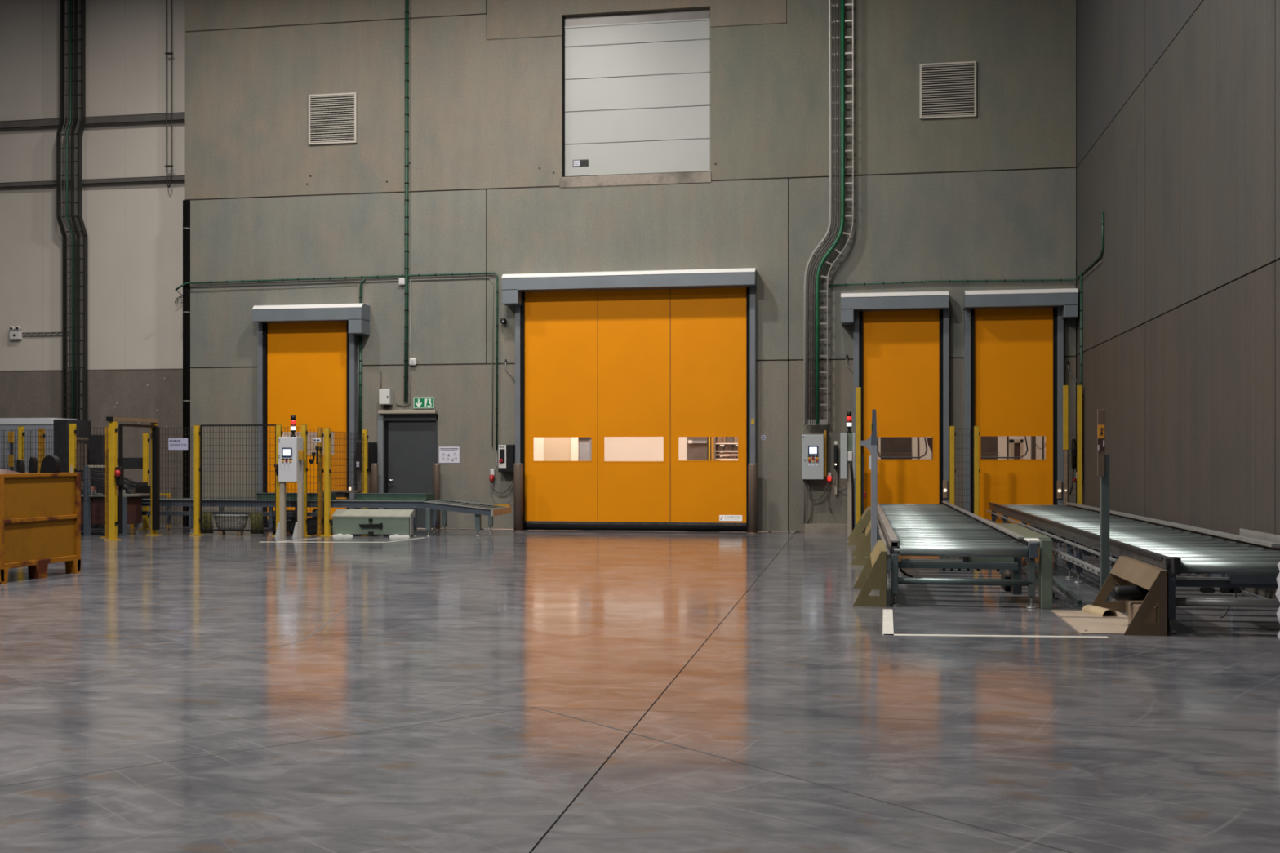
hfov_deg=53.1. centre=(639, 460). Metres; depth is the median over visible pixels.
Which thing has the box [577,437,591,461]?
locker
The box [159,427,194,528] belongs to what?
mesh panel
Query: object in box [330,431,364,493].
mesh panel
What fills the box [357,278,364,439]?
conduit
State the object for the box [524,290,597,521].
curtain
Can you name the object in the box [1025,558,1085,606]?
strut
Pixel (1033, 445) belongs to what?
column
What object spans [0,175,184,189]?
pipe
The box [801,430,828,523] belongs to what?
control box
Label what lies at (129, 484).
hoses
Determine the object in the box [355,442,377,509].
tall cabinet
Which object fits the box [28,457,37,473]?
pad
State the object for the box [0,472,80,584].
metal bin
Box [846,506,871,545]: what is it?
guard
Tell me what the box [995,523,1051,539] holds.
tray
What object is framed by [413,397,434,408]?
exit sign
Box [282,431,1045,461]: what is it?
wall
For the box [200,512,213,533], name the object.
hanging cloth
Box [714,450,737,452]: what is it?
shelf
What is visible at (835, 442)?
switch box
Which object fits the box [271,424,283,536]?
fence post
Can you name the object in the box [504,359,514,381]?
stub
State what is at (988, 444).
gate
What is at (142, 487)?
machine
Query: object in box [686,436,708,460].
tall cabinet
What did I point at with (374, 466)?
bollard
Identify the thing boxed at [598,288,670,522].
curtain
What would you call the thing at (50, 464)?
pad
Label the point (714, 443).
shelf
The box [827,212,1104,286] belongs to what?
conduit
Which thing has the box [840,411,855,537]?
tall cabinet
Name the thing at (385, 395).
junction box
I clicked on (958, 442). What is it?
mesh panel
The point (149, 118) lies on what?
pipe
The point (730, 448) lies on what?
storage rack
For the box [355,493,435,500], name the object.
tray
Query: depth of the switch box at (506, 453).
24.63 m
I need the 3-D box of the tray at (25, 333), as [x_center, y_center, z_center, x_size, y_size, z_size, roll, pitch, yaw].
[-12.615,-2.675,27.162,1.080,0.080,0.040,0,0,10]
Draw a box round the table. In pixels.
[80,465,150,536]
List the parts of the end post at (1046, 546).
plate, post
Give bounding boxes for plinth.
[804,523,847,533]
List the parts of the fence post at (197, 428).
post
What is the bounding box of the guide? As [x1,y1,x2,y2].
[1239,528,1279,543]
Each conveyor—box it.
[133,497,511,536]
[877,501,1038,608]
[986,502,1279,633]
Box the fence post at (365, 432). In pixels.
[362,429,368,509]
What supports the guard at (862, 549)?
on the floor
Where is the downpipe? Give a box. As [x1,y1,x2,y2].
[182,200,190,526]
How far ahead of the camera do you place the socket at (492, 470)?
24.86 m
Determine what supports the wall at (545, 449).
on the floor
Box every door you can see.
[252,303,369,527]
[377,409,437,528]
[501,267,756,532]
[563,8,710,177]
[840,291,949,533]
[963,288,1078,535]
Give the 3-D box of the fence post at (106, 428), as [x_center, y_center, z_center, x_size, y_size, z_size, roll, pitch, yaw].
[-9.282,0.382,22.361,0.200,1.936,0.200,0,0,10]
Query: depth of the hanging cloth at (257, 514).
23.08 m
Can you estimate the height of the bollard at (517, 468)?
1.290 m
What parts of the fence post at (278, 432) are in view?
post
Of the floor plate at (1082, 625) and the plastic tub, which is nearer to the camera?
the floor plate at (1082, 625)
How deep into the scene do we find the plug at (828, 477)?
23.75 m
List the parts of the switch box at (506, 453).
plate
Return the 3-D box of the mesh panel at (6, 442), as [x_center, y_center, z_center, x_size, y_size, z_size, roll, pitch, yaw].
[-12.540,0.330,24.482,1.406,1.806,0.006,0,0,10]
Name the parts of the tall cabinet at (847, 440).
post, plate, door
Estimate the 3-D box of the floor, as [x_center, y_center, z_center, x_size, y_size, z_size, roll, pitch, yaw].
[-9.540,1.500,10.185,30.068,0.301,32.700,0,0,10]
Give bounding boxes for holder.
[308,438,322,464]
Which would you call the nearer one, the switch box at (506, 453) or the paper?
the switch box at (506, 453)
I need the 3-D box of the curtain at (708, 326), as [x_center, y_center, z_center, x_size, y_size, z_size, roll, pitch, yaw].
[1.298,-1.083,24.171,1.456,4.525,0.010,0,0,10]
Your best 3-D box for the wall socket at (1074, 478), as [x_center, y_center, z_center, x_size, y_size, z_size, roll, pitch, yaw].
[7.678,0.298,22.486,0.199,0.176,0.155,0,0,10]
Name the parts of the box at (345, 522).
handle, lid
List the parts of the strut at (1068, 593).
foot plate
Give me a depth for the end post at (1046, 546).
11.61 m
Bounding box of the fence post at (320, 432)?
[312,427,324,535]
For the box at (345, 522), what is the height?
0.475 m
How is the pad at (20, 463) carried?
on the sheeting
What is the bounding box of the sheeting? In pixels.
[0,469,21,474]
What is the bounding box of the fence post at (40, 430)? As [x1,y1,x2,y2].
[38,428,44,472]
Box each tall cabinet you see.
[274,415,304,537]
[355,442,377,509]
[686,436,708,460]
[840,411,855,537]
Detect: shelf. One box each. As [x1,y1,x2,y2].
[714,443,737,444]
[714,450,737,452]
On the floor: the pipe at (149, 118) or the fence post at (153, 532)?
the fence post at (153, 532)
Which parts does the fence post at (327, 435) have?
post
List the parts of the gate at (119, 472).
lock handle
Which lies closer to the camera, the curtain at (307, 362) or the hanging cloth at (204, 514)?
the hanging cloth at (204, 514)
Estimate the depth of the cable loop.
26.61 m
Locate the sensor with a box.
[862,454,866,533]
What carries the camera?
attached to the wall at (991, 194)
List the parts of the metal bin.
corner post, rail, rail, rail, corner post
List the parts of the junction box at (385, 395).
lid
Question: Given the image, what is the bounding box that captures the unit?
[1008,439,1023,459]
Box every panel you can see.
[0,430,17,470]
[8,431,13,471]
[22,430,68,472]
[77,427,108,502]
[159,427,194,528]
[200,424,275,531]
[280,426,301,517]
[306,428,324,531]
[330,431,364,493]
[955,428,973,512]
[1068,428,1077,502]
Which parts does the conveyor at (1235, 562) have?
leg, rail, leg, rail, leg, leg, leg, rail, plate, drive rail, loose rod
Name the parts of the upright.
post, post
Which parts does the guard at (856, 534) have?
cheek plate, sloped plate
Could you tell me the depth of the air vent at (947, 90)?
23.47 m
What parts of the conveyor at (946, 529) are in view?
rail, leg, leg, foot plate, drive rail, rail, motor, motor plate, leg, foot plate, plate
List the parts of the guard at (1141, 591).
cheek plate, motor, sloped plate, cheek plate, plate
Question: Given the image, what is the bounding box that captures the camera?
[500,318,506,324]
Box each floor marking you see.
[276,537,426,542]
[882,608,1108,637]
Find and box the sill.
[560,171,711,188]
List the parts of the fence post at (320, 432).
post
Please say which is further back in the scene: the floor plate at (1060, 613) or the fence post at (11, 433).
the fence post at (11, 433)
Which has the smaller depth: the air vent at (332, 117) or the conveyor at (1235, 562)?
the conveyor at (1235, 562)
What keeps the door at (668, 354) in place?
in the wall at (991, 194)
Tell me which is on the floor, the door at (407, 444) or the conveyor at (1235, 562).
the conveyor at (1235, 562)
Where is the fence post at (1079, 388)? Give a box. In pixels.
[1076,385,1083,504]
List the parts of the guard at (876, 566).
cheek plate, sloped plate, plate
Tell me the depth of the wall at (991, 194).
24.76 m
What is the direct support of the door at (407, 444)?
in the wall at (991, 194)
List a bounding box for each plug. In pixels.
[488,449,512,493]
[826,472,832,514]
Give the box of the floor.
[0,524,1279,852]
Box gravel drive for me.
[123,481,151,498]
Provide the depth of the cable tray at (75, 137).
26.76 m
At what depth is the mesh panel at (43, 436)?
24.27 m
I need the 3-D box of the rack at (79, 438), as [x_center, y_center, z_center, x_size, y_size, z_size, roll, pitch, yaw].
[-10.806,0.455,24.748,0.250,1.790,0.100,0,0,10]
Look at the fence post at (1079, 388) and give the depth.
22.30 m
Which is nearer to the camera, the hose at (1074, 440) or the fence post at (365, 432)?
the hose at (1074, 440)
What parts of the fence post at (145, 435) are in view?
post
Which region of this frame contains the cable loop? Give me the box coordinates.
[174,290,182,304]
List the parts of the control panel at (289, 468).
leg, door, leg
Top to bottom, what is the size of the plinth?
0.165 m
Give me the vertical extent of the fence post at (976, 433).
1.938 m
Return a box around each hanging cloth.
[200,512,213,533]
[248,512,263,533]
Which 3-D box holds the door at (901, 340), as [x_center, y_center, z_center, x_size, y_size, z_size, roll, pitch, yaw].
[4.666,-0.853,23.428,1.948,4.406,0.458,0,0,10]
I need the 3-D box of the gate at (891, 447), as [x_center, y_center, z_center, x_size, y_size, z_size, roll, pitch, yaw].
[5.262,0.200,25.708,0.988,2.300,0.364,0,0,10]
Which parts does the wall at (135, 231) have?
panel, panel, panel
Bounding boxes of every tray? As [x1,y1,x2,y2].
[22,331,69,336]
[255,492,336,500]
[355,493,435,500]
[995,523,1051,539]
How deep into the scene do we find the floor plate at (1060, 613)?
11.09 m
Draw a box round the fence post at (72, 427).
[68,423,76,472]
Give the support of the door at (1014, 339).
in the wall at (991, 194)
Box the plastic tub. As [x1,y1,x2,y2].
[212,514,249,534]
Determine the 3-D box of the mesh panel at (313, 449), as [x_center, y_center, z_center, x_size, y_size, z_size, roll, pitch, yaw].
[-5.738,0.350,22.641,0.303,1.806,0.007,0,0,-12]
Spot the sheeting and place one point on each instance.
(2, 471)
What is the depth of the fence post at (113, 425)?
21.63 m
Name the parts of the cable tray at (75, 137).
rail, rail, rail, rail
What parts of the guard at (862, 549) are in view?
cheek plate, sloped plate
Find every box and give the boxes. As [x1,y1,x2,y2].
[331,508,414,537]
[378,371,392,408]
[399,278,404,284]
[408,357,416,365]
[497,444,515,471]
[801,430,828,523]
[834,440,847,493]
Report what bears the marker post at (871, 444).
on the floor
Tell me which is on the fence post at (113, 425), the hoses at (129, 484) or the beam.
the beam
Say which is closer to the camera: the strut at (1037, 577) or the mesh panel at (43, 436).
the strut at (1037, 577)
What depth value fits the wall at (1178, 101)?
15.79 m
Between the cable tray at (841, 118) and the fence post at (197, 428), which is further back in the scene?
the cable tray at (841, 118)
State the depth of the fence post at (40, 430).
24.30 m
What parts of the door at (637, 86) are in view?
type plate, head trim, head panel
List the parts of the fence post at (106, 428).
post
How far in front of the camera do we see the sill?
24.44 m
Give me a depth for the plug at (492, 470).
24.80 m
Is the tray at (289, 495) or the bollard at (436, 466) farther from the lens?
the bollard at (436, 466)
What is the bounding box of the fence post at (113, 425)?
[104,421,121,540]
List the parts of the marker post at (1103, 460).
blade, post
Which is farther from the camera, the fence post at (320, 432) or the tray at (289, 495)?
the tray at (289, 495)
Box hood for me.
[0,417,75,424]
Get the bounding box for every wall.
[0,0,191,524]
[184,0,1076,532]
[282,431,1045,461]
[533,437,578,461]
[1075,0,1279,599]
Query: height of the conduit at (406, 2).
10.091 m
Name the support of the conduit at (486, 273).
attached to the wall at (991, 194)
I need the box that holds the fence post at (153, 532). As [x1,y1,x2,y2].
[146,422,161,535]
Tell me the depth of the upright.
27.19 m
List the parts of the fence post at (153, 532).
post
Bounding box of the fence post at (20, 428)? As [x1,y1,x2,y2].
[17,426,24,461]
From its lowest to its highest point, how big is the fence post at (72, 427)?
1.976 m
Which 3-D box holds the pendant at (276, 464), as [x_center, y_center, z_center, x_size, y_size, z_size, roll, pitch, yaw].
[-6.317,0.170,22.470,0.160,0.240,0.152,0,0,10]
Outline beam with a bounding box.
[106,417,158,422]
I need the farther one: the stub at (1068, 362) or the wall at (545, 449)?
the wall at (545, 449)
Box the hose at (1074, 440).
[1069,439,1076,494]
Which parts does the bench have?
drawer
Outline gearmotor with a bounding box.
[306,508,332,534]
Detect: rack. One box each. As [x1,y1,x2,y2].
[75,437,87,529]
[714,436,737,460]
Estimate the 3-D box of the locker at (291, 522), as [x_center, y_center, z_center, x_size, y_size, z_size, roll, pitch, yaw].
[-6.503,1.140,23.657,0.420,0.420,0.520,0,0,10]
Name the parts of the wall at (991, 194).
panel, panel, panel, panel, panel, panel, panel, panel, panel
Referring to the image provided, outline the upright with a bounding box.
[708,436,714,460]
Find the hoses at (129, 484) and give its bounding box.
[76,469,137,488]
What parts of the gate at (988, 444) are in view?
panel, rail, post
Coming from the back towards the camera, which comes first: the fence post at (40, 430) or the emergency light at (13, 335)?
the emergency light at (13, 335)
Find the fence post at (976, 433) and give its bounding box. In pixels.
[973,426,980,515]
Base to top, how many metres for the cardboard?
0.062 m
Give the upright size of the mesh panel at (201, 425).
1.898 m
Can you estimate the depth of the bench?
24.50 m
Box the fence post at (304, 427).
[301,424,311,537]
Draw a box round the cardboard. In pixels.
[1081,604,1117,617]
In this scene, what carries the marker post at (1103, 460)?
on the floor
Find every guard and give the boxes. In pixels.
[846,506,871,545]
[851,520,871,564]
[852,539,887,607]
[1091,555,1168,635]
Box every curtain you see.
[267,321,346,519]
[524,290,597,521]
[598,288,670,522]
[670,287,746,522]
[862,310,939,511]
[974,307,1053,524]
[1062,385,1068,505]
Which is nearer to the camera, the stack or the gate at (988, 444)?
the stack
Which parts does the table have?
leg, leg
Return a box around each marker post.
[859,408,877,575]
[1097,409,1109,600]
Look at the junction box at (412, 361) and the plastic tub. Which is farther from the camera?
the junction box at (412, 361)
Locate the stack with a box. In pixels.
[1275,561,1279,640]
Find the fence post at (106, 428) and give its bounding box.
[100,426,108,537]
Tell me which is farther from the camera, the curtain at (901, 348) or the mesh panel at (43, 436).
the mesh panel at (43, 436)
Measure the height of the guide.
0.110 m
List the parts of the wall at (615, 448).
panel, panel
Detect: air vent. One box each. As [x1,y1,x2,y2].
[308,92,356,145]
[920,61,976,119]
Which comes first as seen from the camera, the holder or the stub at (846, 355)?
the holder
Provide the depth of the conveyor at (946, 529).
12.13 m
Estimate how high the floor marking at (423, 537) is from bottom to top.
0.002 m
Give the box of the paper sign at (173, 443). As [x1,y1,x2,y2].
[168,438,187,449]
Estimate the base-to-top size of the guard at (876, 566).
0.511 m
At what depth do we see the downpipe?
25.93 m
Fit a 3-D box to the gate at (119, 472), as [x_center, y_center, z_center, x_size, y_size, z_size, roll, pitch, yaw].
[-8.759,0.314,22.298,0.107,1.872,1.514,0,0,4]
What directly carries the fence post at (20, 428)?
on the floor
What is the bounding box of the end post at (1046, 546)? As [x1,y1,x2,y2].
[1024,537,1053,608]
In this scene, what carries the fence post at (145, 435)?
on the floor
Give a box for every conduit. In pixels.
[174,271,497,449]
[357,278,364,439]
[395,0,410,406]
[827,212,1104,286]
[1080,274,1082,385]
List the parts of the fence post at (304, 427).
post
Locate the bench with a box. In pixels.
[323,487,362,512]
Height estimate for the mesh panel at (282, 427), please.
1.836 m
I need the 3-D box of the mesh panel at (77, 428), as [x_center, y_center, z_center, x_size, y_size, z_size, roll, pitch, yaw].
[-9.300,0.075,21.739,0.666,1.256,0.006,0,0,10]
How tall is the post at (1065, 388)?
2.655 m
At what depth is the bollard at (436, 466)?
24.73 m
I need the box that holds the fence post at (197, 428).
[189,425,204,535]
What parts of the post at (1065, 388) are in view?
leg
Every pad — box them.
[16,459,25,473]
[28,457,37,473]
[40,455,61,473]
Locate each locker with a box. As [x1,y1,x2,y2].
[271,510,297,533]
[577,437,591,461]
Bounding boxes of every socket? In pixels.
[490,468,494,476]
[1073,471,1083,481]
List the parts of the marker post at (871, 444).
post, blade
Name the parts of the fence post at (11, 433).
panel, panel, post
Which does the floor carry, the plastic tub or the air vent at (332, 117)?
the plastic tub
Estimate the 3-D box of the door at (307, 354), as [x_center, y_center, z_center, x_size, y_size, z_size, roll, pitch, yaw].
[-6.521,-0.856,25.314,2.312,4.411,0.458,0,0,10]
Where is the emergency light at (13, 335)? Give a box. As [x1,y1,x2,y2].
[8,325,69,339]
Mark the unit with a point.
(1015, 446)
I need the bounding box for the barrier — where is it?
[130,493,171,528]
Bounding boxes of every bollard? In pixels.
[371,463,377,509]
[431,463,441,529]
[511,463,524,531]
[746,463,759,533]
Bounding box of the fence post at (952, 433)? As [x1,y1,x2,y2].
[949,426,955,504]
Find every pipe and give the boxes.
[0,111,184,130]
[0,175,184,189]
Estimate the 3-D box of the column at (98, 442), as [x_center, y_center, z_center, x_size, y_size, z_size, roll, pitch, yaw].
[-10.351,0.425,25.431,1.100,1.850,0.300,0,0,10]
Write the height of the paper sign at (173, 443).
0.210 m
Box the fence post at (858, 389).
[855,386,862,524]
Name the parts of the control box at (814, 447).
door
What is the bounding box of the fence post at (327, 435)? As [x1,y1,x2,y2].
[320,427,333,536]
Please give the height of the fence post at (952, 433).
1.938 m
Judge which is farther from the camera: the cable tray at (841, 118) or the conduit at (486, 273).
the conduit at (486, 273)
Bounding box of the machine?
[0,417,90,488]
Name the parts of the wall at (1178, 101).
panel, panel, panel, panel, panel, panel, panel, panel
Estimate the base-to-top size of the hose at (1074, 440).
0.975 m
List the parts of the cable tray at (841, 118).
rail, rail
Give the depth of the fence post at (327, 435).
22.64 m
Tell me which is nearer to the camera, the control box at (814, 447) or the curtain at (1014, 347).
the curtain at (1014, 347)
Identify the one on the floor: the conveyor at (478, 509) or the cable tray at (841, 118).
the conveyor at (478, 509)
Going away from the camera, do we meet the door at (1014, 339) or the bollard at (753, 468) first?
the door at (1014, 339)
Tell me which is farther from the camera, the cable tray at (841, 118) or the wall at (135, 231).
the wall at (135, 231)
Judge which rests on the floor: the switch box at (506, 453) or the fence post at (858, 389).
the fence post at (858, 389)
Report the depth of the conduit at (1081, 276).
22.49 m
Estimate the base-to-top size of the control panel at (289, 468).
2.130 m
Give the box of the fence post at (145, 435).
[138,432,150,528]
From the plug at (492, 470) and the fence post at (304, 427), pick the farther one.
the plug at (492, 470)
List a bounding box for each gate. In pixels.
[114,423,159,533]
[876,436,927,459]
[980,435,1027,459]
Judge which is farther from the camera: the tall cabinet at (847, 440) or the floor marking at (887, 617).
the tall cabinet at (847, 440)
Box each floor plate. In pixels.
[1051,609,1128,618]
[1062,617,1128,634]
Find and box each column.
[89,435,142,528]
[1031,435,1045,459]
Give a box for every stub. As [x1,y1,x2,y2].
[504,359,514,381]
[845,354,853,371]
[1066,360,1076,382]
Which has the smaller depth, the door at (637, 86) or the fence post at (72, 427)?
the fence post at (72, 427)
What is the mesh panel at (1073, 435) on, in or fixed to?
attached to the fence post at (1079, 388)
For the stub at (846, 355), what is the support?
attached to the wall at (991, 194)
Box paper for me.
[439,446,459,462]
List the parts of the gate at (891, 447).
rail, rail, panel, post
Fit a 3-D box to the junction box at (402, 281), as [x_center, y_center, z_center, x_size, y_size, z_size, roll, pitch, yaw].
[-4.681,-3.515,25.198,0.120,0.130,0.075,0,0,10]
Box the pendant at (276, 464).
[275,463,278,475]
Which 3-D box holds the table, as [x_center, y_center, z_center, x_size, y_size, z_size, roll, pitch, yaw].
[-10.020,0.720,23.185,2.000,1.260,0.820,0,0,10]
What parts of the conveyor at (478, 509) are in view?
leg, leg, leg, leg, leg, rail, rail, leg, leg, leg, leg, ramp rail, ramp rail, leg, leg, plate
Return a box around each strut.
[1023,566,1058,599]
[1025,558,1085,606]
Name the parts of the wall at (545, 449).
post, post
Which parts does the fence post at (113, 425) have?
post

